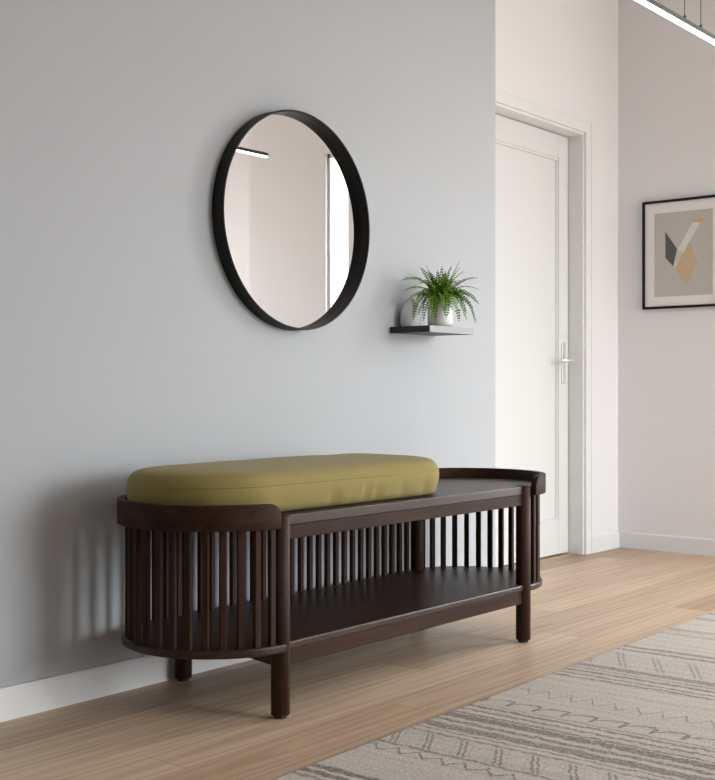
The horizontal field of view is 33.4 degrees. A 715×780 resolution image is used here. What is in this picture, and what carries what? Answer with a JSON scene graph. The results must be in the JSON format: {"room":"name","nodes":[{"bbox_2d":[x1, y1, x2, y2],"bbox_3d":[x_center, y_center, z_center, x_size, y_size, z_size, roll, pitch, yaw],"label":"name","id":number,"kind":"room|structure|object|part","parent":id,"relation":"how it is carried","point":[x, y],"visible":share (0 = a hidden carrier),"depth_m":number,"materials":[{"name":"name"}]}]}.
{"room":"entryway","nodes":[
{"label":"entryway","id":0,"kind":"room"},
{"bbox_2d":[0,0,494,687],"bbox_3d":[-1.623,-0.675,2.352,0.510,2.950,6.190,0,0,39],"label":"wall","id":1,"kind":"structure","parent":0,"point":[128,345],"depth_m":3.34,"materials":[{"name":"grey paint"}]},
{"bbox_2d":[0,655,251,721],"bbox_3d":[-1.416,0.760,2.192,0.013,0.080,6.203,0,0,39],"label":"baseboard","id":2,"kind":"structure","parent":1,"relation":"attached to","point":[23,699],"depth_m":3.07,"materials":[{"name":"white paint"}]},
{"bbox_2d":[212,109,369,330],"bbox_3d":[-0.189,-0.520,3.668,0.045,0.672,0.672,0,0,39],"label":"round mirror","id":3,"kind":"object","parent":1,"relation":"attached to","point":[290,213],"visible":1,"depth_m":3.66,"materials":[{"name":"black paint"}]},
{"bbox_2d":[390,325,473,335],"bbox_3d":[0.260,-0.205,4.120,0.168,0.022,0.262,0,0,39],"label":"floating shelf","id":4,"kind":"object","parent":1,"relation":"attached to","point":[429,330],"visible":1,"depth_m":4.05,"materials":[{"name":"black paint"}]},
{"bbox_2d":[400,298,419,325],"bbox_3d":[0.181,-0.265,4.098,0.068,0.098,0.068,0,0,39],"label":"ceramic vase","id":5,"kind":"object","parent":4,"relation":"on","point":[406,317],"visible":0.83,"depth_m":4.07,"materials":[{"name":"white ceramic"}]},
{"bbox_2d":[401,261,480,326],"bbox_3d":[0.277,-0.333,4.087,0.281,0.231,0.135,0,0,-32],"label":"potted fern","id":6,"kind":"object","parent":4,"relation":"on","point":[440,294],"visible":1,"depth_m":4.08,"materials":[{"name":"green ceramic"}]},
{"bbox_2d":[427,296,452,326],"bbox_3d":[0.286,-0.270,4.120,0.089,0.105,0.089,0,0,39],"label":"pot","id":7,"kind":"object","parent":6,"relation":"attached to","point":[441,319],"depth_m":4.08,"materials":[{"name":"white ceramic"}]},
{"bbox_2d":[0,547,714,779],"bbox_3d":[1.075,0.850,1.395,5.900,0.100,8.120,0,0,39],"label":"floor","id":8,"kind":"structure","parent":0,"point":[218,723],"depth_m":3.15,"materials":[{"name":"brown wood"}]},
{"bbox_2d":[117,468,545,718],"bbox_3d":[0.000,0.536,3.493,0.521,0.527,1.647,0,0,39],"label":"slatted bench","id":9,"kind":"object","parent":8,"relation":"on","point":[284,628],"visible":0.86,"depth_m":3.25,"materials":[{"name":"brown wood"}]},
{"bbox_3d":[-0.480,0.562,3.280,0.047,0.461,0.047,0,0,39],"label":"leg","id":10,"kind":"part","parent":9,"relation":"part of","materials":[{"name":"brown wood"}]},
{"bbox_3d":[-0.188,0.548,2.907,0.047,0.489,0.047,0,0,39],"label":"leg","id":11,"kind":"part","parent":9,"relation":"part of","materials":[{"name":"brown wood"}]},
{"bbox_2d":[126,453,438,511],"bbox_3d":[-0.187,0.247,3.267,0.420,0.115,1.018,0,0,39],"label":"seat cushion","id":12,"kind":"object","parent":9,"relation":"on","point":[291,483],"visible":0.94,"depth_m":3.02,"materials":[{"name":"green fabric"}]},
{"bbox_2d":[121,566,541,659],"bbox_3d":[0.004,0.626,3.490,0.490,0.021,1.625,0,0,39],"label":"shelf","id":13,"kind":"object","parent":9,"relation":"attached to","point":[328,615],"depth_m":3.35,"materials":[{"name":"brown wood"}]},
{"bbox_3d":[0.172,0.656,3.352,0.020,0.039,1.115,0,0,39],"label":"shelf rail","id":14,"kind":"part","parent":9,"relation":"part of","materials":[{"name":"brown wood"}]},
{"bbox_3d":[0.205,0.562,4.084,0.047,0.461,0.047,0,0,39],"label":"leg","id":15,"kind":"part","parent":9,"relation":"part of","materials":[{"name":"brown wood"}]},
{"bbox_3d":[0.527,0.548,3.782,0.047,0.489,0.047,0,0,39],"label":"leg","id":16,"kind":"part","parent":9,"relation":"part of","materials":[{"name":"brown wood"}]},
{"bbox_2d":[271,611,714,779],"bbox_3d":[1.362,0.796,2.561,2.245,0.008,3.850,0,0,38],"label":"area rug","id":17,"kind":"object","parent":8,"relation":"on","point":[644,708],"visible":1,"depth_m":2.76,"materials":[{"name":"fabric"}]},
{"bbox_2d":[495,0,617,535],"bbox_3d":[0.734,-0.675,5.489,0.190,2.950,1.650,0,0,39],"label":"wall","id":18,"kind":"structure","parent":0,"point":[560,54],"depth_m":5.87,"materials":[{"name":"white paint"}]},
{"bbox_2d":[495,114,573,566],"bbox_3d":[0.786,-0.221,5.501,0.106,2.026,0.805,0,0,39],"label":"door","id":19,"kind":"structure","parent":18,"relation":"in","point":[531,162],"depth_m":5.60,"materials":[{"name":"white paint"}]},
{"bbox_3d":[0.770,-0.244,5.514,0.009,1.749,0.621,0,0,39],"label":"panel moulding","id":20,"kind":"part","parent":19,"relation":"part of","materials":[{"name":"white paint"}]},
{"bbox_3d":[1.000,-0.130,5.779,0.006,0.200,0.032,0,0,39],"label":"handle","id":21,"kind":"part","parent":19,"relation":"part of","materials":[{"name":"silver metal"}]},
{"bbox_3d":[0.993,-0.141,5.719,0.062,0.018,0.118,0,0,39],"label":"lever","id":22,"kind":"part","parent":19,"relation":"part of","materials":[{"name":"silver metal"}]},
{"bbox_2d":[495,86,592,554],"bbox_3d":[0.787,-0.258,5.500,0.159,2.116,0.967,0,0,39],"label":"trim","id":23,"kind":"structure","parent":18,"relation":"attached to","point":[578,130],"depth_m":5.79,"materials":[{"name":"white paint"}]},
{"bbox_2d":[593,531,618,552],"bbox_3d":[1.240,0.760,5.948,0.013,0.080,0.299,0,0,39],"label":"baseboard","id":24,"kind":"structure","parent":18,"relation":"attached to","point":[608,541],"depth_m":5.93,"materials":[{"name":"white paint"}]},
{"bbox_2d":[618,0,714,538],"bbox_3d":[3.555,-0.675,4.430,5.900,2.950,0.280,0,0,39],"label":"wall","id":25,"kind":"structure","parent":0,"point":[666,71],"depth_m":5.92,"materials":[{"name":"white paint"}]},
{"bbox_2d":[619,531,714,555],"bbox_3d":[1.929,0.760,5.569,1.560,0.080,0.013,0,0,39],"label":"baseboard","id":26,"kind":"structure","parent":25,"relation":"attached to","point":[666,543],"depth_m":5.88,"materials":[{"name":"white paint"}]},
{"bbox_2d":[642,195,714,309],"bbox_3d":[1.597,-0.671,5.834,0.427,0.537,0.022,0,0,39],"label":"framed picture","id":27,"kind":"object","parent":25,"relation":"attached to","point":[678,235],"visible":1,"depth_m":5.85,"materials":[{"name":"black paint"}]},
{"bbox_2d":[654,208,712,296],"bbox_3d":[1.596,-0.669,5.834,0.302,0.415,0.001,0,0,39],"label":"print","id":28,"kind":"object","parent":27,"relation":"attached to","point":[683,237],"depth_m":5.83,"materials":[{"name":"paper"}]},
{"bbox_3d":[1.075,-2.200,1.395,5.900,0.100,8.120,0,0,39],"label":"ceiling","id":29,"kind":"structure","parent":0,"visible":0},
{"bbox_2d":[635,0,714,44],"bbox_3d":[0.936,-1.579,3.335,0.160,1.143,1.150,0,0,39],"label":"pendant light","id":30,"kind":"object","parent":29,"relation":"hanging from","point":[653,5],"visible":1,"depth_m":3.27,"materials":[{"name":"grey"}]}
]}

